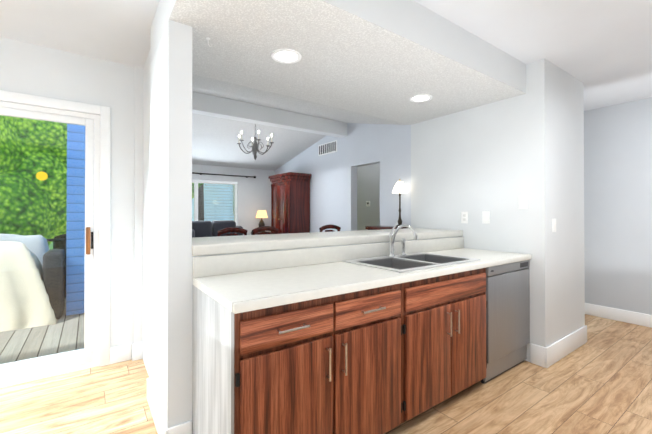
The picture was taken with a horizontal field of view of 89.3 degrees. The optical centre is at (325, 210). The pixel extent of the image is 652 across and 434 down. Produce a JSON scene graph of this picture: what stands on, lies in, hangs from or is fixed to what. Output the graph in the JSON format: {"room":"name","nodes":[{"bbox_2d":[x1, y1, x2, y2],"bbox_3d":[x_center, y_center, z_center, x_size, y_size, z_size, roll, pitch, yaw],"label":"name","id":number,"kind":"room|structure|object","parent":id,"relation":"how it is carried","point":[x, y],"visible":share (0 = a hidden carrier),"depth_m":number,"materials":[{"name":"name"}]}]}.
{"room":"kitchen","nodes":[
{"label":"kitchen","id":0,"kind":"room"},
{"bbox_2d":[0,37,143,346],"bbox_3d":[-3.395,0.012,1.685,4.360,2.540,0.160,0,0,-36],"label":"wall","id":1,"kind":"structure","parent":0,"point":[37,70],"depth_m":2.80,"materials":[{"name":"white paint"}]},
{"bbox_2d":[0,90,110,387],"bbox_3d":[-2.664,0.210,2.208,2.040,2.150,0.134,0,0,-36],"label":"sliding glass door","id":2,"kind":"structure","parent":1,"relation":"attached to","point":[37,368],"depth_m":2.67,"materials":[{"name":"clear glass"}]},
{"bbox_2d":[143,51,149,374],"bbox_3d":[-2.171,-0.079,3.804,0.142,2.750,3.620,0,0,-36],"label":"wall","id":3,"kind":"structure","parent":0,"point":[146,175],"depth_m":2.71,"materials":[{"name":"white paint"}]},
{"bbox_2d":[149,20,191,428],"bbox_3d":[-0.972,0.139,2.036,0.120,2.290,0.650,0,0,-36],"label":"wall","id":4,"kind":"structure","parent":0,"point":[170,324],"depth_m":1.79,"materials":[{"name":"white paint"}]},
{"bbox_2d":[147,378,170,433],"bbox_3d":[-1.020,1.213,1.984,0.019,0.139,0.665,0,0,-36],"label":"baseboard","id":5,"kind":"structure","parent":4,"relation":"attached to","point":[158,419],"depth_m":1.95,"materials":[{"name":"white paint"}]},
{"bbox_2d":[192,164,274,234],"bbox_3d":[-2.104,0.111,6.004,2.770,2.400,0.120,0,0,-36],"label":"wall","id":6,"kind":"structure","parent":0,"point":[253,196],"depth_m":6.36,"materials":[{"name":"white paint"}]},
{"bbox_2d":[192,182,236,225],"bbox_3d":[-2.290,-0.071,5.835,1.530,0.920,0.120,0,0,-36],"label":"window","id":7,"kind":"structure","parent":6,"relation":"in","point":[196,209],"depth_m":6.02,"materials":[{"name":"white plastic"}]},
{"bbox_2d":[192,180,236,220],"bbox_3d":[-2.280,-0.109,5.822,1.470,0.839,0.024,0,0,-36],"label":"window blinds","id":8,"kind":"object","parent":7,"relation":"attached to","point":[215,192],"visible":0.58,"depth_m":6.01,"materials":[{"name":"white plastic"}]},
{"bbox_2d":[192,172,255,177],"bbox_3d":[-2.200,-0.641,5.807,2.048,0.050,0.094,0,0,-36],"label":"curtain rod","id":9,"kind":"object","parent":6,"relation":"attached to","point":[223,175],"visible":0.48,"depth_m":6.01,"materials":[{"name":"black metal"}]},
{"bbox_2d":[192,74,409,170],"bbox_3d":[-1.085,-1.076,4.589,2.770,0.575,3.620,0,0,-36],"label":"ceiling","id":10,"kind":"structure","parent":0,"point":[214,141],"depth_m":4.71,"materials":[{"name":"white paint"}]},
{"bbox_2d":[237,124,273,159],"bbox_3d":[-0.941,-0.938,4.396,0.490,0.555,0.496,0,0,-36],"label":"chandelier","id":11,"kind":"object","parent":10,"relation":"hanging from","point":[255,146],"visible":0.94,"depth_m":4.38,"materials":[{"name":"grey metal"}]},
{"bbox_2d":[192,92,346,137],"bbox_3d":[-0.758,-1.202,4.135,2.532,0.240,0.140,0,0,-36],"label":"ridge beam","id":12,"kind":"structure","parent":10,"relation":"attached to","point":[210,105],"depth_m":4.06,"materials":[{"name":"white paint"}]},
{"bbox_2d":[0,314,651,433],"bbox_3d":[-0.126,1.339,2.812,11.000,0.100,11.000,0,0,-36],"label":"floor","id":13,"kind":"structure","parent":0,"point":[599,381],"depth_m":2.24,"materials":[{"name":"brown wood"}]},
{"bbox_2d":[192,220,242,237],"bbox_3d":[-2.018,0.741,5.348,1.630,1.130,0.920,0,0,-36],"label":"sofa","id":14,"kind":"object","parent":13,"relation":"on","point":[205,228],"visible":0.1,"depth_m":5.48,"materials":[{"name":"grey fabric"}]},
{"bbox_2d":[217,227,246,235],"bbox_3d":[-1.106,0.737,3.636,0.340,1.116,0.486,0,0,-36],"label":"dining chair","id":15,"kind":"object","parent":13,"relation":"on","point":[231,229],"visible":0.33,"depth_m":3.45,"materials":[{"name":"brown wood"}]},
{"bbox_2d":[252,226,278,234],"bbox_3d":[-0.803,0.739,3.865,0.340,1.116,0.486,0,0,-36],"label":"dining chair","id":16,"kind":"object","parent":13,"relation":"on","point":[266,228],"visible":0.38,"depth_m":3.68,"materials":[{"name":"brown wood"}]},
{"bbox_2d":[268,172,310,233],"bbox_3d":[-0.639,0.349,5.735,0.430,1.920,0.770,0,0,-36],"label":"armoire","id":17,"kind":"object","parent":13,"relation":"on","point":[290,202],"visible":0.5,"depth_m":5.51,"materials":[{"name":"brown wood"}]},
{"bbox_2d":[319,224,340,231],"bbox_3d":[-0.073,0.742,4.375,0.340,1.116,0.486,0,0,-36],"label":"dining chair","id":18,"kind":"object","parent":13,"relation":"on","point":[330,226],"visible":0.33,"depth_m":4.18,"materials":[{"name":"brown wood"}]},
{"bbox_2d":[192,222,531,433],"bbox_3d":[0.510,0.691,2.285,2.579,1.190,0.658,0,0,-36],"label":"kitchen counter","id":19,"kind":"object","parent":13,"relation":"on","point":[379,338],"depth_m":1.76,"materials":[{"name":"brown wood"}]},
{"bbox_2d":[192,237,531,313],"bbox_3d":[0.505,0.338,2.295,2.579,0.153,0.639,0,0,-36],"label":"countertop","id":20,"kind":"structure","parent":19,"relation":"on","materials":[{"name":"white stone"}]},
{"bbox_2d":[388,222,416,256],"bbox_3d":[0.634,0.231,2.558,0.191,0.267,0.279,0,0,-36],"label":"faucet","id":21,"kind":"object","parent":19,"relation":"on","point":[397,249],"depth_m":2.60,"materials":[{"name":"silver metal"}]},
{"bbox_2d":[342,252,479,272],"bbox_3d":[0.629,0.460,2.408,0.870,0.192,0.545,0,0,-36],"label":"sink","id":22,"kind":"object","parent":19,"relation":"in","point":[398,262],"depth_m":2.46,"materials":[{"name":"metal"}]},
{"bbox_2d":[481,260,529,383],"bbox_3d":[1.282,0.854,2.841,0.666,0.872,0.598,0,0,-36],"label":"dishwasher","id":23,"kind":"object","parent":19,"relation":"in","point":[507,293],"depth_m":2.57,"materials":[{"name":"grey metal"}]},
{"bbox_2d":[365,226,406,229],"bbox_3d":[0.725,0.747,3.973,0.250,1.100,0.470,0,0,-36],"label":"console table","id":24,"kind":"object","parent":13,"relation":"on","point":[377,227],"visible":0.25,"depth_m":3.96,"materials":[{"name":"brown wood"}]},
{"bbox_2d":[392,179,407,226],"bbox_3d":[0.861,-0.087,3.848,0.176,0.564,0.176,0,0,-36],"label":"lamp","id":25,"kind":"object","parent":24,"relation":"on","point":[399,187],"visible":0.88,"depth_m":3.82,"materials":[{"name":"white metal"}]},
{"bbox_2d":[411,58,584,361],"bbox_3d":[1.760,0.024,3.538,0.900,2.540,1.390,0,0,-36],"label":"wall block","id":26,"kind":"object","parent":13,"relation":"on","point":[496,159],"visible":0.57,"depth_m":3.00,"materials":[{"name":"white paint"}]},
{"bbox_2d":[461,212,467,222],"bbox_3d":[1.379,0.075,3.290,0.008,0.116,0.072,0,0,-36],"label":"outlet","id":27,"kind":"object","parent":26,"relation":"attached to","point":[464,217],"visible":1,"depth_m":3.28,"materials":[{"name":"white plastic"}]},
{"bbox_2d":[482,211,489,223],"bbox_3d":[1.505,0.069,3.111,0.012,0.116,0.072,0,0,-36],"label":"light switch","id":28,"kind":"object","parent":26,"relation":"attached to","point":[485,217],"visible":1,"depth_m":3.10,"materials":[{"name":"white plastic"}]},
{"bbox_2d":[552,219,555,231],"bbox_3d":[1.943,0.130,2.809,0.072,0.116,0.008,0,0,-36],"label":"light switch","id":29,"kind":"object","parent":26,"relation":"attached to","point":[553,225],"visible":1,"depth_m":2.80,"materials":[{"name":"white plastic"}]},
{"bbox_2d":[543,325,586,367],"bbox_3d":[2.158,1.207,2.952,0.905,0.164,0.015,0,0,-36],"label":"baseboard","id":30,"kind":"structure","parent":13,"relation":"on","point":[550,355],"depth_m":2.89,"materials":[{"name":"white paint"}]},
{"bbox_3d":[-1.207,0.862,6.198,0.260,0.900,0.440,0,0,-36],"label":"end table","id":31,"kind":"object","parent":13,"relation":"on","visible":0},
{"bbox_2d":[256,210,267,231],"bbox_3d":[-1.207,0.208,6.202,0.230,0.403,0.230,0,0,-36],"label":"table lamp","id":32,"kind":"object","parent":31,"relation":"on","point":[261,214],"visible":0.75,"depth_m":6.14,"materials":[{"name":"beige fabric"}]},
{"bbox_2d":[0,0,651,110],"bbox_3d":[-0.126,-1.300,2.830,11.000,0.100,11.000,0,0,-36],"label":"ceiling","id":33,"kind":"structure","parent":0,"point":[601,50],"depth_m":2.32,"materials":[{"name":"white paint"}]},
{"bbox_2d":[191,236,461,420],"bbox_3d":[0.282,0.773,2.603,2.585,1.030,0.120,0,0,-36],"label":"wall","id":34,"kind":"structure","parent":0,"point":[281,250],"depth_m":2.06,"materials":[{"name":"white paint"}]},
{"bbox_2d":[192,228,462,255],"bbox_3d":[0.149,0.229,2.793,2.581,0.060,0.602,0,0,-36],"label":"wall cap","id":35,"kind":"object","parent":34,"relation":"on","point":[203,246],"visible":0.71,"depth_m":2.35,"materials":[{"name":"white stone"}]},
{"bbox_2d":[150,0,525,124],"bbox_3d":[0.254,-1.127,2.553,2.705,0.250,1.250,0,0,-36],"label":"ceiling","id":36,"kind":"structure","parent":0,"point":[386,59],"depth_m":2.19,"materials":[{"name":"white paint"}]},
{"bbox_2d":[271,49,301,63],"bbox_3d":[-0.258,-1.002,2.155,0.200,0.013,0.200,0,0,-36],"label":"recessed light","id":37,"kind":"object","parent":36,"relation":"in","point":[287,56],"visible":1,"depth_m":2.15,"materials":[{"name":"white paint"}]},
{"bbox_2d":[410,94,431,101],"bbox_3d":[0.847,-0.997,2.946,0.200,0.013,0.200,0,0,-36],"label":"recessed light","id":38,"kind":"object","parent":36,"relation":"in","point":[422,98],"visible":1,"depth_m":2.94,"materials":[{"name":"white paint"}]},
{"bbox_2d":[275,123,410,232],"bbox_3d":[-0.007,-0.069,5.354,0.118,2.750,3.620,0,0,-36],"label":"wall","id":39,"kind":"structure","parent":0,"point":[333,189],"depth_m":4.76,"materials":[{"name":"paint"}]},
{"bbox_2d":[318,140,336,155],"bbox_3d":[0.023,-0.975,5.209,0.010,0.180,0.500,0,0,-36],"label":"air vent","id":40,"kind":"object","parent":39,"relation":"in","point":[327,148],"visible":1,"depth_m":5.20,"materials":[{"name":"white metal"}]},
{"bbox_2d":[357,97,651,314],"bbox_3d":[2.769,0.033,4.894,0.120,2.540,11.000,0,0,-36],"label":"wall","id":41,"kind":"structure","parent":0,"point":[618,205],"depth_m":3.89,"materials":[{"name":"grey paint"}]},
{"bbox_2d":[585,303,651,327],"bbox_3d":[2.744,1.232,4.806,0.015,0.139,10.900,0,0,-36],"label":"baseboard","id":42,"kind":"structure","parent":41,"relation":"attached to","point":[642,319],"depth_m":3.85,"materials":[{"name":"white paint"}]},
{"label":"outside","id":43,"kind":"structure","parent":0,"visible":0},
{"bbox_2d":[0,298,84,363],"bbox_3d":[-4.603,1.365,2.843,4.955,0.050,3.135,0,0,-36],"label":"floor","id":44,"kind":"structure","parent":43,"point":[25,339],"depth_m":3.43,"materials":[{"name":"grey wood"}]},
{"bbox_2d":[0,234,49,266],"bbox_3d":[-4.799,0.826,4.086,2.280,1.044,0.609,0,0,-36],"label":"pillow","id":45,"kind":"object","parent":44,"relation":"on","point":[43,240],"depth_m":4.47,"materials":[{"name":"fabric"}]},
{"bbox_2d":[0,241,64,331],"bbox_3d":[-4.060,0.841,3.749,1.690,1.010,0.755,0,0,-36],"label":"outdoor sofa","id":46,"kind":"object","parent":44,"relation":"on","point":[20,262],"depth_m":3.87,"materials":[{"name":"fabric"}]},
{"bbox_2d":[47,235,65,297],"bbox_3d":[-4.877,0.854,2.666,4.340,0.970,3.010,0,0,-36],"label":"deck railing","id":47,"kind":"object","parent":44,"relation":"on","point":[55,239],"depth_m":5.07,"materials":[{"name":"black metal"}]},
{"bbox_3d":[-14.445,2.104,20.227,120.000,0.100,110.000,0,0,-36],"label":"ground","id":48,"kind":"structure","parent":43,"visible":0},
{"bbox_2d":[0,115,66,244],"bbox_3d":[-6.649,-0.230,6.407,3.243,4.387,2.963,0,0,-36],"label":"hedge","id":49,"kind":"object","parent":48,"relation":"on","point":[55,210],"depth_m":6.30,"materials":[{"name":"green plant"}]},
{"bbox_2d":[54,234,65,250],"bbox_3d":[-6.625,-2.824,8.192,6.705,9.599,5.968,0,0,-36],"label":"tree","id":50,"kind":"object","parent":48,"relation":"on","point":[57,243],"depth_m":7.98,"materials":[{"name":"green plant"}]},
{"bbox_2d":[66,124,93,315],"bbox_3d":[-3.290,0.027,4.731,0.638,3.850,0.790,0,0,-36],"label":"siding","id":51,"kind":"object","parent":48,"relation":"on","point":[75,182],"depth_m":4.28,"materials":[{"name":"blue wood"}]},
{"bbox_2d":[192,183,203,220],"bbox_3d":[-3.731,-1.263,9.725,4.077,6.495,4.012,0,0,-36],"label":"tree","id":52,"kind":"object","parent":48,"relation":"on","point":[200,187],"depth_m":9.63,"materials":[{"name":"green plant"}]},
{"bbox_2d":[192,183,233,221],"bbox_3d":[-2.504,0.142,18.337,11.200,3.800,7.400,0,0,-36],"label":"wall","id":53,"kind":"structure","parent":48,"relation":"on","point":[210,207],"depth_m":12.81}
]}

